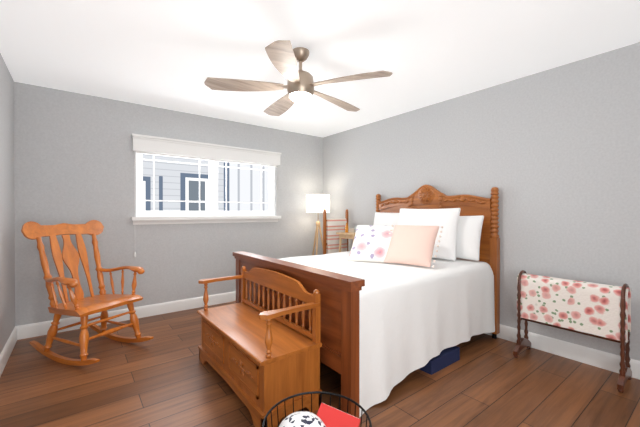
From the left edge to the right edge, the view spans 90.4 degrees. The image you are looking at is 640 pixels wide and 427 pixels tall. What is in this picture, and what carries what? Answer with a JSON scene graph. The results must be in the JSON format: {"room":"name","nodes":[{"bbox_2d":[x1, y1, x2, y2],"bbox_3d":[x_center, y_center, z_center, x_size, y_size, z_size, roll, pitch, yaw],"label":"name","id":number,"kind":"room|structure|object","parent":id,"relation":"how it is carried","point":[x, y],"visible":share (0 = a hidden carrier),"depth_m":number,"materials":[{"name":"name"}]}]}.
{"room":"bedroom","nodes":[
{"label":"bedroom","id":0,"kind":"room"},
{"bbox_2d":[0,53,14,353],"bbox_3d":[-1.421,-0.015,1.014,0.100,2.440,5.140,0,0,-37],"label":"wall","id":1,"kind":"structure","parent":0,"point":[7,256],"depth_m":2.67,"materials":[{"name":"paint"}]},
{"bbox_2d":[0,326,16,375],"bbox_3d":[-1.375,1.140,1.055,0.016,0.130,4.940,0,0,-37],"label":"baseboard","id":2,"kind":"structure","parent":1,"relation":"attached to","point":[6,352],"depth_m":2.62,"materials":[{"name":"white"}]},
{"bbox_2d":[14,82,322,325],"bbox_3d":[-1.448,-0.030,4.170,3.700,2.440,0.100,0,0,-37],"label":"wall","id":3,"kind":"structure","parent":0,"point":[74,158],"depth_m":3.54,"materials":[{"name":"paint"}]},
{"bbox_2d":[16,291,235,339],"bbox_3d":[-1.413,1.125,4.130,3.700,0.130,0.016,0,0,-37],"label":"baseboard","id":4,"kind":"structure","parent":3,"relation":"attached to","point":[32,330],"depth_m":3.62,"materials":[{"name":"white"}]},
{"bbox_2d":[131,133,280,256],"bbox_3d":[-1.375,-0.199,4.165,1.910,1.378,0.185,0,0,-37],"label":"window","id":5,"kind":"structure","parent":3,"relation":"in","point":[213,154],"depth_m":4.06,"materials":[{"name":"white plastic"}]},
{"bbox_2d":[0,301,639,426],"bbox_3d":[0.086,1.250,2.177,3.900,0.100,5.140,0,0,-37],"label":"floor","id":6,"kind":"structure","parent":0,"point":[164,377],"depth_m":2.17,"materials":[{"name":"brown wood"}]},
{"bbox_2d":[21,220,152,365],"bbox_3d":[-1.984,0.631,2.776,0.863,1.131,0.675,0,0,22],"label":"rocking chair","id":7,"kind":"object","parent":6,"relation":"on","point":[80,305],"visible":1,"depth_m":2.78,"materials":[{"name":"brown wood"}]},
{"bbox_2d":[197,266,321,426],"bbox_3d":[-0.498,0.818,2.281,0.418,0.763,1.156,0,0,-37],"label":"bench","id":8,"kind":"object","parent":6,"relation":"on","point":[261,360],"visible":1,"depth_m":1.98,"materials":[{"name":"brown wood"}]},
{"bbox_2d":[262,391,371,426],"bbox_3d":[-0.011,0.975,1.194,0.409,0.454,0.409,0,0,-37],"label":"basket","id":9,"kind":"object","parent":6,"relation":"on","point":[327,416],"visible":1,"depth_m":1.24,"materials":[{"name":"black metal"}]},
{"bbox_2d":[308,402,360,426],"bbox_3d":[0.058,0.829,1.227,0.192,0.116,0.196,0,0,-38],"label":"book","id":10,"kind":"object","parent":9,"relation":"on","point":[327,416],"depth_m":1.24,"materials":[{"name":"red paper"}]},
{"bbox_2d":[306,194,329,254],"bbox_3d":[-0.029,0.453,4.843,0.383,1.472,0.393,0,0,-37],"label":"lamp","id":11,"kind":"object","parent":6,"relation":"on","point":[318,203],"visible":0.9,"depth_m":4.69,"materials":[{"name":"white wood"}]},
{"bbox_2d":[323,209,347,253],"bbox_3d":[0.232,0.562,4.580,0.460,1.252,0.280,0,0,-37],"label":"stand","id":12,"kind":"object","parent":6,"relation":"on","point":[331,228],"visible":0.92,"depth_m":4.51,"materials":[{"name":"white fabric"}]},
{"bbox_2d":[336,223,356,251],"bbox_3d":[0.468,0.660,4.346,0.358,1.061,0.358,0,0,-37],"label":"nightstand","id":13,"kind":"object","parent":6,"relation":"on","point":[346,234],"visible":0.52,"depth_m":4.33,"materials":[{"name":"brown wood"}]},
{"bbox_2d":[233,184,499,417],"bbox_3d":[0.458,0.434,3.051,2.015,1.524,1.684,0,0,-37],"label":"bed","id":14,"kind":"object","parent":6,"relation":"on","point":[406,286],"visible":0.98,"depth_m":2.54,"materials":[{"name":"white fabric"}]},
{"bbox_2d":[513,270,631,392],"bbox_3d":[1.929,0.842,2.467,0.304,0.713,0.680,0,0,-37],"label":"rack","id":15,"kind":"object","parent":6,"relation":"on","point":[600,311],"visible":1,"depth_m":2.37,"materials":[{"name":"white fabric"}]},
{"bbox_2d":[0,0,639,136],"bbox_3d":[0.086,-1.290,2.165,3.900,0.100,5.140,0,0,-37],"label":"ceiling","id":16,"kind":"structure","parent":0,"point":[170,54],"depth_m":2.36,"materials":[{"name":"paint"}]},
{"bbox_2d":[204,40,392,115],"bbox_3d":[-0.144,-1.049,2.485,1.325,0.385,1.325,0,0,-37],"label":"fan","id":17,"kind":"object","parent":16,"relation":"hanging from","point":[284,56],"visible":1,"depth_m":2.35,"materials":[{"name":"beige wood"}]},
{"bbox_2d":[323,42,639,360],"bbox_3d":[1.593,-0.026,3.328,0.100,2.440,5.140,0,0,-37],"label":"wall","id":18,"kind":"structure","parent":0,"point":[552,155],"depth_m":2.81,"materials":[{"name":"paint"}]},
{"bbox_2d":[484,324,639,379],"bbox_3d":[1.548,1.129,3.298,0.016,0.130,4.940,0,0,-37],"label":"baseboard","id":19,"kind":"structure","parent":18,"relation":"attached to","point":[593,357],"depth_m":2.60,"materials":[{"name":"white"}]},
{"label":"outside","id":20,"kind":"structure","parent":0,"visible":0},
{"bbox_2d":[143,154,267,210],"bbox_3d":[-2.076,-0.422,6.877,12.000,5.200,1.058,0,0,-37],"label":"window glass","id":21,"kind":"structure","parent":20,"point":[177,181],"depth_m":6.77,"materials":[{"name":"clear glass"}]}
]}

